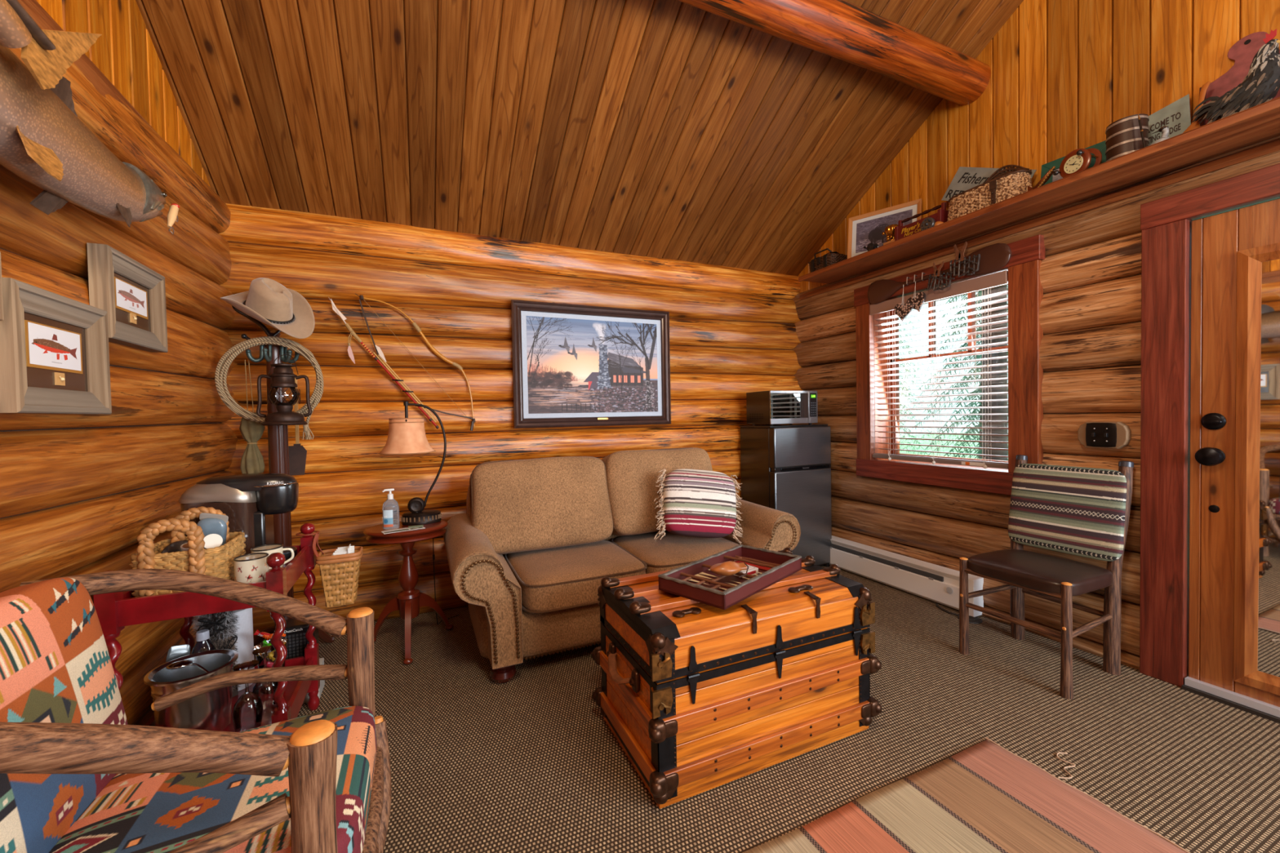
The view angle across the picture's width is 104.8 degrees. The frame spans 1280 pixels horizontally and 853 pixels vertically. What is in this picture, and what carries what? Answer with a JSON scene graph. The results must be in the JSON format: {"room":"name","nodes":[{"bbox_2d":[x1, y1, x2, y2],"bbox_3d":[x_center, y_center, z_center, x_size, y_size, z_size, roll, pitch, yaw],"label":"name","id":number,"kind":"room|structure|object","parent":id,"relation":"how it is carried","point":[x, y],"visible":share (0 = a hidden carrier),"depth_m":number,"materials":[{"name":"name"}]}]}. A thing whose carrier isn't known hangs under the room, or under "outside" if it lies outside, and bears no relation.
{"room":"log cabin living room","nodes":[
{"label":"log cabin living room","id":0,"kind":"room"},
{"bbox_2d":[0,23,238,725],"bbox_3d":[-1.045,0.035,-0.217,0.275,2.520,6.860,-2,1,-24],"label":"wall","id":1,"kind":"structure","parent":0,"point":[77,492],"depth_m":1.72,"materials":[{"name":"brown wood"}]},
{"bbox_2d":[27,321,81,370],"bbox_3d":[-1.574,-0.211,1.328,0.001,0.104,0.206,-2,1,-24],"label":"print","id":2,"kind":"object","parent":1,"relation":"attached to","point":[48,346],"depth_m":1.32},
{"bbox_2d":[0,277,111,414],"bbox_3d":[-1.580,-0.194,1.334,0.050,0.318,0.390,-2,1,-24],"label":"frame","id":3,"kind":"object","parent":1,"relation":"attached to","point":[55,350],"visible":1,"depth_m":1.30,"materials":[{"name":"brown wood"}]},
{"bbox_2d":[0,0,167,226],"bbox_3d":[-1.427,-0.753,1.236,0.218,0.426,1.069,-2,1,-24],"label":"mounted trout","id":4,"kind":"object","parent":1,"relation":"attached to","point":[44,142],"visible":1,"depth_m":1.12,"materials":[{"name":"brown"}]},
{"bbox_2d":[167,203,179,234],"bbox_3d":[-1.587,-0.707,1.671,0.027,0.115,0.061,-2,1,-24],"label":"fishing lure","id":5,"kind":"object","parent":4,"relation":"hanging from","point":[172,214],"visible":1,"depth_m":1.67,"materials":[{"name":"brown plastic"}]},
{"bbox_2d":[17,0,155,131],"bbox_3d":[-0.977,-1.117,-0.252,0.072,0.109,6.570,-2,1,-24],"label":"trim","id":6,"kind":"structure","parent":1,"relation":"attached to","point":[101,83],"depth_m":1.56,"materials":[{"name":"brown wood"}]},
{"bbox_2d":[86,242,168,352],"bbox_3d":[-1.769,-0.428,1.715,0.050,0.292,0.380,-2,1,-24],"label":"frame","id":7,"kind":"object","parent":1,"relation":"attached to","point":[132,294],"visible":1,"depth_m":1.68,"materials":[{"name":"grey wood"}]},
{"bbox_2d":[115,278,146,316],"bbox_3d":[-1.762,-0.444,1.709,0.001,0.090,0.198,-2,1,-24],"label":"print","id":8,"kind":"object","parent":1,"relation":"attached to","point":[129,297],"depth_m":1.70},
{"bbox_2d":[35,0,210,186],"bbox_3d":[-1.066,-2.102,-0.290,0.100,1.995,6.800,-2,1,-24],"label":"wall","id":9,"kind":"structure","parent":0,"point":[125,52],"depth_m":1.92,"materials":[{"name":"brown wood"}]},
{"bbox_2d":[283,546,297,559],"bbox_3d":[-1.475,0.521,2.006,0.125,0.030,0.145,-2,1,-24],"label":"handle","id":10,"kind":"object","parent":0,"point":[287,553],"depth_m":1.99,"materials":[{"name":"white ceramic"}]},
{"bbox_2d":[218,203,802,640],"bbox_3d":[-0.447,-0.076,3.678,4.600,2.540,0.283,-2,1,-24],"label":"wall","id":11,"kind":"structure","parent":0,"point":[732,331],"depth_m":3.18,"materials":[{"name":"brown wood"}]},
{"bbox_2d":[330,298,473,429],"bbox_3d":[-1.446,-0.373,3.026,0.786,0.789,0.038,-2,1,-24],"label":"arrow","id":12,"kind":"object","parent":11,"relation":"attached to","point":[380,355],"visible":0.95,"depth_m":2.97,"materials":[{"name":"brown wood"}]},
{"bbox_2d":[355,293,475,431],"bbox_3d":[-1.386,-0.382,3.079,0.665,0.838,0.029,-2,1,-24],"label":"bow","id":13,"kind":"object","parent":11,"relation":"hanging from","point":[415,325],"visible":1,"depth_m":3.11,"materials":[{"name":"brown wood"}]},
{"bbox_2d":[511,299,671,428],"bbox_3d":[-0.315,-0.435,3.562,1.190,0.863,0.036,-2,1,-24],"label":"picture","id":14,"kind":"object","parent":11,"relation":"attached to","point":[573,365],"visible":1,"depth_m":3.54,"materials":[{"name":"paper"}]},
{"bbox_2d":[526,315,657,413],"bbox_3d":[-0.319,-0.435,3.570,0.990,0.668,0.001,-2,1,-24],"label":"print","id":15,"kind":"object","parent":14,"relation":"attached to","point":[575,366],"depth_m":3.55},
{"bbox_2d":[135,0,1023,275],"bbox_3d":[0.887,-2.180,0.570,4.700,2.091,6.870,-2,1,-24],"label":"ceiling","id":16,"kind":"structure","parent":0,"point":[677,130],"depth_m":2.72,"materials":[{"name":"brown wood"}]},
{"bbox_2d":[678,0,991,105],"bbox_3d":[0.148,-2.037,2.153,4.140,0.259,0.255,-2,1,-24],"label":"ceiling beam","id":17,"kind":"structure","parent":16,"relation":"attached to","point":[844,30],"depth_m":2.54,"materials":[{"name":"brown wood"}]},
{"bbox_2d":[253,564,1279,852],"bbox_3d":[0.946,1.278,0.663,4.600,0.120,7.000,-2,1,-24],"label":"floor","id":18,"kind":"structure","parent":0,"point":[530,762],"depth_m":1.83,"materials":[{"name":"carpet"}]},
{"bbox_2d":[0,568,391,852],"bbox_3d":[-0.976,0.790,1.044,0.769,0.918,0.773,-2,1,-24],"label":"armchair","id":19,"kind":"object","parent":18,"relation":"on","point":[75,777],"visible":1,"depth_m":0.96,"materials":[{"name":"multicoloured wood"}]},
{"bbox_2d":[0,577,128,852],"bbox_3d":[-1.194,0.587,0.903,0.191,0.501,0.601,-2,1,-24],"label":"cushion","id":20,"kind":"object","parent":19,"relation":"on","point":[56,667],"depth_m":0.97,"materials":[{"name":"multicoloured fabric"}]},
{"bbox_2d":[48,706,376,852],"bbox_3d":[-0.886,0.838,1.039,0.562,0.178,0.530,-2,1,-24],"label":"seat cushion","id":21,"kind":"object","parent":19,"relation":"on","point":[146,812],"depth_m":1.00,"materials":[{"name":"multicoloured fabric"}]},
{"bbox_2d":[93,523,319,732],"bbox_3d":[-1.510,0.831,1.812,0.469,0.812,0.574,-2,1,-24],"label":"stand","id":22,"kind":"object","parent":18,"relation":"on","point":[117,611],"visible":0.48,"depth_m":1.64,"materials":[{"name":"paint"}]},
{"bbox_2d":[165,644,190,662],"bbox_3d":[-1.642,0.898,1.734,0.053,0.238,0.096,0,2,44],"label":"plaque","id":23,"kind":"object","parent":22,"relation":"on","point":[174,652],"visible":0.1,"depth_m":1.75,"materials":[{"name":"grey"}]},
{"bbox_2d":[128,506,246,597],"bbox_3d":[-1.548,0.418,1.700,0.255,0.255,0.301,-2,1,-24],"label":"woven basket","id":24,"kind":"object","parent":22,"relation":"on","point":[216,562],"visible":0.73,"depth_m":1.59,"materials":[{"name":"beige wicker"}]},
{"bbox_2d":[160,540,187,553],"bbox_3d":[-1.583,0.449,1.701,0.044,0.106,0.112,0,2,44],"label":"pod","id":25,"kind":"object","parent":24,"relation":"in","point":[174,547],"visible":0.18,"depth_m":1.69,"materials":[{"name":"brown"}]},
{"bbox_2d":[196,512,228,548],"bbox_3d":[-1.535,0.384,1.765,0.103,0.152,0.044,-1,1,-15],"label":"coffee bag","id":26,"kind":"object","parent":24,"relation":"in","point":[210,523],"visible":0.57,"depth_m":1.76,"materials":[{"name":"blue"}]},
{"bbox_2d":[203,533,222,549],"bbox_3d":[-1.483,0.403,1.706,0.054,0.064,0.066,-2,2,-45],"label":"pod","id":27,"kind":"object","parent":24,"relation":"in","point":[212,540],"visible":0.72,"depth_m":1.69,"materials":[{"name":"white plastic"}]},
{"bbox_2d":[143,648,238,731],"bbox_3d":[-1.507,0.914,1.666,0.236,0.251,0.236,-2,1,-24],"label":"ice bucket","id":28,"kind":"object","parent":22,"relation":"on","point":[211,710],"visible":0.72,"depth_m":1.63,"materials":[{"name":"silver metal"}]},
{"bbox_2d":[191,629,216,653],"bbox_3d":[-1.589,0.891,1.795,0.078,0.293,0.078,-2,1,-24],"label":"water bottle","id":29,"kind":"object","parent":22,"relation":"on","point":[202,636],"visible":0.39,"depth_m":1.80,"materials":[{"name":"clear plastic"}]},
{"bbox_2d":[117,544,310,626],"bbox_3d":[-1.515,0.558,1.805,0.431,0.080,0.536,-2,1,-24],"label":"tabletop","id":30,"kind":"object","parent":22,"relation":"on","point":[131,611],"depth_m":1.55,"materials":[{"name":"red paint"}]},
{"bbox_2d":[191,610,241,697],"bbox_3d":[-1.602,0.860,1.862,0.156,0.354,0.072,-2,1,-24],"label":"pouch","id":31,"kind":"object","parent":22,"relation":"on","point":[220,626],"visible":0.46,"depth_m":1.86,"materials":[{"name":"grey"}]},
{"bbox_2d":[144,656,313,732],"bbox_3d":[-1.506,1.045,1.817,0.431,0.085,0.536,-2,1,-24],"label":"tray","id":32,"kind":"object","parent":22,"relation":"on","point":[295,693],"depth_m":1.84,"materials":[{"name":"red paint"}]},
{"bbox_2d":[178,473,298,560],"bbox_3d":[-1.573,0.366,1.954,0.370,0.348,0.176,-2,1,-24],"label":"coffee maker","id":33,"kind":"object","parent":22,"relation":"on","point":[250,502],"visible":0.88,"depth_m":1.91,"materials":[{"name":"black metal"}]},
{"bbox_2d":[232,608,254,691],"bbox_3d":[-1.623,0.879,1.962,0.130,0.312,0.130,-2,1,-24],"label":"paper towel roll","id":34,"kind":"object","parent":22,"relation":"on","point":[245,640],"visible":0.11,"depth_m":1.94,"materials":[{"name":"white paper"}]},
{"bbox_2d":[231,660,262,732],"bbox_3d":[-1.331,0.921,1.669,0.082,0.230,0.082,-2,1,-24],"label":"wine glass","id":35,"kind":"object","parent":22,"relation":"on","point":[248,696],"visible":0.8,"depth_m":1.69,"materials":[{"name":"glass"}]},
{"bbox_2d":[231,691,262,732],"bbox_3d":[-1.330,0.968,1.670,0.082,0.136,0.082,-2,1,-24],"label":"bowl","id":36,"kind":"object","parent":35,"relation":"on","point":[248,696],"depth_m":1.69,"materials":[{"name":"glass"}]},
{"bbox_2d":[233,552,268,583],"bbox_3d":[-1.338,0.494,1.711,0.097,0.094,0.116,-1,1,20],"label":"enamel mug","id":37,"kind":"object","parent":22,"relation":"on","point":[251,567],"visible":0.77,"depth_m":1.67,"materials":[{"name":"beige"}]},
{"bbox_2d":[252,644,277,714],"bbox_3d":[-1.353,0.919,1.779,0.082,0.230,0.082,-2,1,-24],"label":"wine glass","id":38,"kind":"object","parent":22,"relation":"on","point":[256,688],"visible":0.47,"depth_m":1.79,"materials":[{"name":"glass"}]},
{"bbox_2d":[252,681,277,714],"bbox_3d":[-1.352,0.966,1.780,0.082,0.136,0.082,-2,1,-24],"label":"bowl","id":39,"kind":"object","parent":38,"relation":"on","point":[256,688],"depth_m":1.80,"materials":[{"name":"clear glass"}]},
{"bbox_2d":[253,638,288,694],"bbox_3d":[-1.440,0.942,1.927,0.112,0.180,0.112,-2,1,-24],"label":"candy jar","id":40,"kind":"object","parent":22,"relation":"on","point":[260,658],"visible":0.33,"depth_m":1.93,"materials":[{"name":"clear glass"}]},
{"bbox_2d":[250,543,294,569],"bbox_3d":[-1.378,0.492,1.835,0.097,0.094,0.116,-1,1,20],"label":"enamel mug","id":41,"kind":"object","parent":22,"relation":"on","point":[270,548],"visible":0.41,"depth_m":1.83,"materials":[{"name":"beige"}]},
{"bbox_2d":[295,530,363,607],"bbox_3d":[-1.348,0.615,2.144,0.248,0.318,0.141,-2,1,-24],"label":"basket","id":42,"kind":"object","parent":22,"relation":"hanging from","point":[341,591],"visible":0.98,"depth_m":2.12,"materials":[{"name":"brown wicker"}]},
{"bbox_2d":[231,305,334,662],"bbox_3d":[-1.868,0.288,2.532,0.418,1.881,0.363,-2,1,-24],"label":"coat rack","id":43,"kind":"object","parent":18,"relation":"on","point":[277,435],"visible":0.52,"depth_m":2.54,"materials":[{"name":"brown wood"}]},
{"bbox_2d":[239,360,265,474],"bbox_3d":[-1.998,-0.048,2.532,0.107,0.585,0.078,-2,1,-24],"label":"cloth bag","id":44,"kind":"object","parent":43,"relation":"hanging from","point":[252,460],"visible":0.79,"depth_m":2.52,"materials":[{"name":"fabric"}]},
{"bbox_2d":[219,277,315,338],"bbox_3d":[-1.853,-0.586,2.444,0.381,0.294,0.292,-2,1,-24],"label":"cowboy hat","id":45,"kind":"object","parent":43,"relation":"on","point":[268,301],"visible":1,"depth_m":2.42,"materials":[{"name":"beige fabric"}]},
{"bbox_2d":[214,336,324,439],"bbox_3d":[-1.859,-0.192,2.485,0.450,0.528,0.034,-2,1,-24],"label":"rope","id":46,"kind":"object","parent":43,"relation":"hanging from","point":[223,366],"visible":0.88,"depth_m":2.46,"materials":[{"name":"beige fabric"}]},
{"bbox_2d":[256,354,311,426],"bbox_3d":[-1.749,-0.185,2.419,0.183,0.357,0.183,0,1,26],"label":"lantern","id":47,"kind":"object","parent":43,"relation":"hanging from","point":[282,376],"visible":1,"depth_m":2.39,"materials":[{"name":"brown metal"}]},
{"bbox_2d":[288,363,306,475],"bbox_3d":[-1.860,-0.041,2.646,0.105,0.611,0.056,-2,1,-24],"label":"fly swatter","id":48,"kind":"object","parent":43,"relation":"hanging from","point":[297,453],"visible":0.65,"depth_m":2.67,"materials":[{"name":"brown"}]},
{"bbox_2d":[302,657,324,702],"bbox_3d":[-1.546,1.163,2.239,0.170,0.130,0.140,-2,1,-24],"label":"carton","id":49,"kind":"object","parent":18,"relation":"on","point":[321,660],"visible":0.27,"depth_m":2.25,"materials":[{"name":"grey cardboard"}]},
{"bbox_2d":[275,618,319,659],"bbox_3d":[-1.551,0.991,2.232,0.145,0.215,0.123,-2,1,-24],"label":"heater","id":50,"kind":"object","parent":49,"relation":"on","point":[295,630],"visible":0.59,"depth_m":2.18,"materials":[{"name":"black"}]},
{"bbox_2d":[280,632,308,659],"bbox_3d":[-1.529,0.997,2.176,0.119,0.155,0.003,-2,1,-24],"label":"grille","id":51,"kind":"object","parent":50,"relation":"attached to","point":[297,642],"depth_m":2.18,"materials":[{"name":"grey metal"}]},
{"bbox_2d":[363,520,453,665],"bbox_3d":[-1.260,0.880,2.692,0.452,0.665,0.427,-2,1,-24],"label":"side table","id":52,"kind":"object","parent":18,"relation":"on","point":[408,602],"visible":0.83,"depth_m":2.69,"materials":[{"name":"brown wood"}]},
{"bbox_2d":[382,488,399,529],"bbox_3d":[-1.336,0.441,2.640,0.080,0.216,0.050,-2,1,-24],"label":"sanitizer bottle","id":53,"kind":"object","parent":52,"relation":"on","point":[390,509],"visible":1,"depth_m":2.62,"materials":[{"name":"clear plastic"}]},
{"bbox_2d":[378,401,459,624],"bbox_3d":[-1.223,0.537,2.832,0.288,1.356,0.485,0,2,44],"label":"table lamp","id":54,"kind":"object","parent":52,"relation":"on","point":[406,436],"visible":0.97,"depth_m":2.72,"materials":[{"name":"brown metal"}]},
{"bbox_2d":[443,447,800,683],"bbox_3d":[-0.114,0.670,2.985,1.971,1.028,0.938,-2,1,-24],"label":"loveseat","id":55,"kind":"object","parent":18,"relation":"on","point":[533,546],"visible":0.79,"depth_m":2.73,"materials":[{"name":"brown fabric"}]},
{"bbox_2d":[471,456,613,553],"bbox_3d":[-0.581,0.458,2.924,0.814,0.546,0.356,-2,1,-24],"label":"cushion","id":56,"kind":"object","parent":55,"relation":"on","point":[550,504],"depth_m":2.80,"materials":[{"name":"brown fabric"}]},
{"bbox_2d":[505,540,645,611],"bbox_3d":[-0.376,0.809,2.759,0.669,0.188,0.702,-2,1,-24],"label":"seat cushion","id":57,"kind":"object","parent":55,"relation":"on","point":[567,578],"depth_m":2.50,"materials":[{"name":"brown fabric"}]},
{"bbox_2d":[601,448,712,536],"bbox_3d":[0.126,0.419,3.241,0.778,0.546,0.357,-2,1,-24],"label":"cushion","id":58,"kind":"object","parent":55,"relation":"on","point":[630,477],"depth_m":3.04,"materials":[{"name":"brown fabric"}]},
{"bbox_2d":[613,530,739,573],"bbox_3d":[0.231,0.792,3.031,0.666,0.189,0.701,-2,1,-24],"label":"seat cushion","id":59,"kind":"object","parent":55,"relation":"on","point":[671,552],"depth_m":2.86,"materials":[{"name":"brown fabric"}]},
{"bbox_2d":[653,468,742,544],"bbox_3d":[0.349,0.482,2.972,0.599,0.459,0.249,-1,1,-15],"label":"throw pillow","id":60,"kind":"object","parent":55,"relation":"on","point":[694,503],"visible":1,"depth_m":2.89,"materials":[{"name":"multicoloured fabric"}]},
{"bbox_2d":[591,547,881,808],"bbox_3d":[0.360,0.890,1.967,1.008,0.605,0.596,-2,1,-24],"label":"trunk","id":61,"kind":"object","parent":18,"relation":"on","point":[699,698],"visible":0.97,"depth_m":1.72,"materials":[{"name":"brown wood"}]},
{"bbox_2d":[657,544,801,609],"bbox_3d":[0.374,0.578,1.961,0.303,0.059,0.578,0,2,44],"label":"tray","id":62,"kind":"object","parent":61,"relation":"on","point":[695,581],"visible":0.98,"depth_m":1.91,"materials":[{"name":"red wood"}]},
{"bbox_2d":[710,561,748,577],"bbox_3d":[0.344,0.544,1.896,0.152,0.050,0.087,-1,1,1],"label":"pouch","id":63,"kind":"object","parent":62,"relation":"on","point":[726,568],"visible":1,"depth_m":1.87,"materials":[{"name":"brown leather"}]},
{"bbox_2d":[739,423,831,566],"bbox_3d":[1.190,0.560,4.031,0.580,1.150,0.435,-2,1,-24],"label":"mini fridge","id":64,"kind":"object","parent":18,"relation":"on","point":[786,468],"visible":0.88,"depth_m":3.86,"materials":[{"name":"black metal"}]},
{"bbox_2d":[746,390,817,426],"bbox_3d":[1.138,-0.146,3.958,0.466,0.268,0.309,-2,1,-24],"label":"microwave","id":65,"kind":"object","parent":64,"relation":"on","point":[771,407],"visible":0.99,"depth_m":3.83,"materials":[{"name":"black metal"}]},
{"bbox_2d":[742,737,1190,852],"bbox_3d":[0.795,1.218,0.507,2.048,0.010,2.048,-2,1,-24],"label":"striped rug","id":66,"kind":"object","parent":18,"relation":"on","point":[984,797],"visible":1,"depth_m":1.49,"materials":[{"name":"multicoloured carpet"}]},
{"bbox_2d":[959,454,1133,699],"bbox_3d":[1.973,0.661,2.418,0.549,0.994,0.494,-2,1,-24],"label":"chair","id":67,"kind":"object","parent":18,"relation":"on","point":[1083,512],"visible":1,"depth_m":2.37,"materials":[{"name":"brown wood"}]},
{"bbox_2d":[791,135,1279,670],"bbox_3d":[2.818,0.015,1.518,0.279,2.335,6.860,-2,1,-24],"label":"wall","id":68,"kind":"structure","parent":0,"point":[1090,309],"depth_m":2.60,"materials":[{"name":"brown wood"}]},
{"bbox_2d":[829,535,983,617],"bbox_3d":[1.716,1.015,3.639,0.101,0.224,1.515,-2,1,-24],"label":"baseboard heater","id":69,"kind":"object","parent":68,"relation":"attached to","point":[940,584],"visible":0.72,"depth_m":3.35,"materials":[{"name":"white metal"}]},
{"bbox_2d":[867,243,1011,303],"bbox_3d":[1.870,-0.967,3.182,0.035,0.172,0.953,-2,1,-24],"label":"wooden paddle","id":70,"kind":"object","parent":68,"relation":"attached to","point":[993,257],"visible":0.91,"depth_m":2.94,"materials":[{"name":"brown wood"}]},
{"bbox_2d":[893,284,912,321],"bbox_3d":[1.784,-0.838,3.336,0.015,0.246,0.136,-2,1,-24],"label":"heart","id":71,"kind":"object","parent":70,"relation":"hanging from","point":[902,311],"visible":1,"depth_m":3.33,"materials":[{"name":"brown"}]},
{"bbox_2d":[906,281,925,311],"bbox_3d":[1.828,-0.858,3.264,0.016,0.204,0.131,-2,1,-24],"label":"heart","id":72,"kind":"object","parent":70,"relation":"hanging from","point":[917,302],"visible":1,"depth_m":3.25,"materials":[{"name":"black"}]},
{"bbox_2d":[926,261,952,290],"bbox_3d":[1.881,-0.945,3.089,0.028,0.185,0.169,-2,1,-24],"label":"metal ornament","id":73,"kind":"object","parent":70,"relation":"hanging from","point":[936,273],"visible":1,"depth_m":3.09,"materials":[{"name":"brown metal"}]},
{"bbox_2d":[949,241,980,279],"bbox_3d":[1.943,-1.001,2.946,0.028,0.210,0.180,-2,1,-24],"label":"metal ornament","id":74,"kind":"object","parent":70,"relation":"attached to","point":[960,256],"visible":1,"depth_m":2.95,"materials":[{"name":"brown metal"}]},
{"bbox_2d":[853,234,1045,495],"bbox_3d":[2.036,-0.330,3.267,0.315,1.418,1.230,-2,1,-24],"label":"window","id":75,"kind":"structure","parent":68,"relation":"in","point":[1025,290],"depth_m":3.06,"materials":[{"name":"brown wood"}]},
{"bbox_2d":[869,270,1008,469],"bbox_3d":[1.925,-0.323,3.231,0.086,1.136,0.925,-2,1,-24],"label":"window blind","id":76,"kind":"object","parent":75,"relation":"attached to","point":[999,278],"visible":0.88,"depth_m":3.15,"materials":[{"name":"white plastic"}]},
{"bbox_2d":[798,97,1279,284],"bbox_3d":[2.166,-1.151,2.311,0.344,0.037,3.670,-2,1,-24],"label":"display shelf","id":77,"kind":"object","parent":68,"relation":"attached to","point":[1260,122],"visible":0.98,"depth_m":2.32,"materials":[{"name":"brown wood"}]},
{"bbox_2d":[808,248,847,272],"bbox_3d":[1.472,-1.278,3.850,0.214,0.174,0.298,-2,1,-24],"label":"lidded basket","id":78,"kind":"object","parent":77,"relation":"on","point":[827,260],"visible":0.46,"depth_m":3.75,"materials":[{"name":"black wicker"}]},
{"bbox_2d":[847,198,922,258],"bbox_3d":[1.688,-1.353,3.421,0.470,0.324,0.061,0,2,41],"label":"framed print","id":79,"kind":"object","parent":77,"relation":"on","point":[864,229],"visible":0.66,"depth_m":3.46,"materials":[{"name":"brown wood"}]},
{"bbox_2d":[894,201,948,240],"bbox_3d":[1.764,-1.262,3.087,0.089,0.165,0.312,-2,1,-24],"label":"caddy","id":80,"kind":"object","parent":77,"relation":"on","point":[900,231],"visible":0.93,"depth_m":3.08,"materials":[{"name":"red wood"}]},
{"bbox_2d":[941,166,1036,200],"bbox_3d":[2.010,-1.399,2.866,0.047,0.381,0.499,-2,1,-24],"label":"sign","id":81,"kind":"object","parent":77,"relation":"on","point":[965,179],"visible":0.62,"depth_m":2.96,"materials":[{"name":"grey metal"}]},
{"bbox_2d":[946,164,1032,221],"bbox_3d":[1.951,-1.318,2.760,0.203,0.285,0.448,-2,1,-24],"label":"fishing creel","id":82,"kind":"object","parent":77,"relation":"on","point":[1008,184],"visible":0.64,"depth_m":2.69,"materials":[{"name":"wicker"}]},
{"bbox_2d":[1040,140,1106,185],"bbox_3d":[2.181,-1.274,2.468,0.038,0.205,0.290,-2,1,-27],"label":"frame","id":83,"kind":"object","parent":77,"relation":"on","point":[1101,146],"visible":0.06,"depth_m":2.53,"materials":[{"name":"paint"}]},
{"bbox_2d":[1053,147,1102,177],"bbox_3d":[2.059,-1.240,2.321,0.129,0.140,0.133,-1,1,-17],"label":"clock","id":84,"kind":"object","parent":77,"relation":"on","point":[1077,160],"visible":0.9,"depth_m":2.29,"materials":[{"name":"brown wood"}]},
{"bbox_2d":[1105,113,1149,161],"bbox_3d":[2.203,-1.271,2.229,0.141,0.205,0.141,-2,1,-24],"label":"tub","id":85,"kind":"object","parent":77,"relation":"on","point":[1123,135],"visible":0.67,"depth_m":2.18,"materials":[{"name":"brown wood"}]},
{"bbox_2d":[1137,113,1169,147],"bbox_3d":[2.190,-1.261,2.098,0.055,0.193,0.100,-2,1,-24],"label":"figurine","id":86,"kind":"object","parent":77,"relation":"on","point":[1165,129],"visible":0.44,"depth_m":2.07,"materials":[{"name":"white ceramic"}]},
{"bbox_2d":[1148,93,1191,146],"bbox_3d":[2.328,-1.310,2.204,0.042,0.264,0.211,-2,1,-26],"label":"welcome sign","id":87,"kind":"object","parent":77,"relation":"on","point":[1176,115],"visible":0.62,"depth_m":2.17,"materials":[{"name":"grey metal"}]},
{"bbox_2d":[1182,80,1210,133],"bbox_3d":[2.317,-1.298,2.070,0.028,0.250,0.104,-2,2,-32],"label":"ladle","id":88,"kind":"object","parent":77,"relation":"on","point":[1195,124],"visible":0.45,"depth_m":2.05,"materials":[{"name":"brown wood"}]},
{"bbox_2d":[1191,28,1279,126],"bbox_3d":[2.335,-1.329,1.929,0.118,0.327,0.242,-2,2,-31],"label":"rooster","id":89,"kind":"object","parent":77,"relation":"on","point":[1261,84],"visible":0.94,"depth_m":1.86,"materials":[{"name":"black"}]},
{"bbox_2d":[799,137,1279,300],"bbox_3d":[2.746,-1.089,1.388,0.098,0.066,6.410,-2,1,-24],"label":"trim","id":90,"kind":"structure","parent":68,"relation":"attached to","point":[1272,146],"depth_m":2.48,"materials":[{"name":"brown wood"}]},
{"bbox_2d":[1077,422,1131,448],"bbox_3d":[2.259,0.042,2.406,0.066,0.127,0.190,-2,1,-24],"label":"switch plate","id":91,"kind":"object","parent":68,"relation":"attached to","point":[1114,435],"visible":1,"depth_m":2.38,"materials":[{"name":"brown wood"}]},
{"bbox_2d":[1139,218,1192,687],"bbox_3d":[2.378,0.127,2.229,0.065,2.055,0.145,-2,1,-24],"label":"trim","id":92,"kind":"structure","parent":68,"relation":"attached to","point":[1166,249],"depth_m":2.20,"materials":[{"name":"red wood"}]},
{"bbox_2d":[1140,163,1279,230],"bbox_3d":[2.583,-0.952,1.696,0.070,0.117,1.262,-2,1,-24],"label":"trim","id":93,"kind":"structure","parent":68,"relation":"attached to","point":[1263,184],"depth_m":2.05,"materials":[{"name":"red wood"}]},
{"bbox_2d":[1181,684,1279,724],"bbox_3d":[2.626,1.153,1.736,0.090,0.016,0.985,-2,1,-24],"label":"trim","id":94,"kind":"structure","parent":68,"relation":"attached to","point":[1208,695],"depth_m":2.03,"materials":[{"name":"black"}]},
{"bbox_2d":[1184,198,1279,717],"bbox_3d":[2.597,0.130,1.722,0.121,2.027,0.950,-2,1,-24],"label":"door","id":95,"kind":"structure","parent":68,"relation":"in","point":[1234,591],"depth_m":2.02,"materials":[{"name":"brown wood"}]},
{"bbox_2d":[1257,258,1279,677],"bbox_3d":[2.599,0.172,1.716,0.004,1.644,0.567,-2,1,-24],"label":"mirror","id":96,"kind":"object","parent":95,"relation":"attached to","point":[1268,269],"depth_m":1.95,"materials":[{"name":"clear mirror"}]},
{"bbox_2d":[798,0,1279,293],"bbox_3d":[2.782,-2.143,1.418,0.100,2.135,6.837,-2,1,-24],"label":"wall","id":97,"kind":"structure","parent":0,"point":[1063,72],"depth_m":2.58,"materials":[{"name":"brown wood"}]},
{"label":"outside","id":98,"kind":"structure","parent":0,"visible":0},
{"bbox_3d":[2.970,1.261,4.093,1.900,0.080,3.800,-2,1,-24],"label":"deck","id":99,"kind":"object","parent":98,"visible":0},
{"bbox_2d":[982,284,1008,461],"bbox_3d":[3.203,-0.303,4.449,0.200,3.020,0.200,-2,1,-24],"label":"porch post","id":100,"kind":"object","parent":99,"relation":"on","point":[1003,424],"visible":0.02,"depth_m":4.37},
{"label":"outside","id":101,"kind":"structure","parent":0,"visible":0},
{"bbox_2d":[899,432,979,458],"bbox_3d":[17.165,1.336,14.856,36.600,0.300,37.000,-2,1,-24],"label":"ground","id":102,"kind":"structure","parent":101,"point":[926,436],"depth_m":25.63,"materials":[{"name":"white snow"}]},
{"bbox_2d":[898,317,949,457],"bbox_3d":[5.589,-1.314,11.869,4.126,7.428,4.272,-2,1,-24],"label":"spruce tree","id":103,"kind":"object","parent":102,"relation":"on","point":[913,437],"visible":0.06,"depth_m":11.58,"materials":[{"name":"green plant"}]},
{"bbox_2d":[899,284,1008,458],"bbox_3d":[4.512,-0.795,6.617,2.623,5.584,2.554,0,1,27],"label":"spruce tree","id":104,"kind":"object","parent":102,"relation":"on","point":[980,293],"visible":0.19,"depth_m":6.58,"materials":[{"name":"green plant"}]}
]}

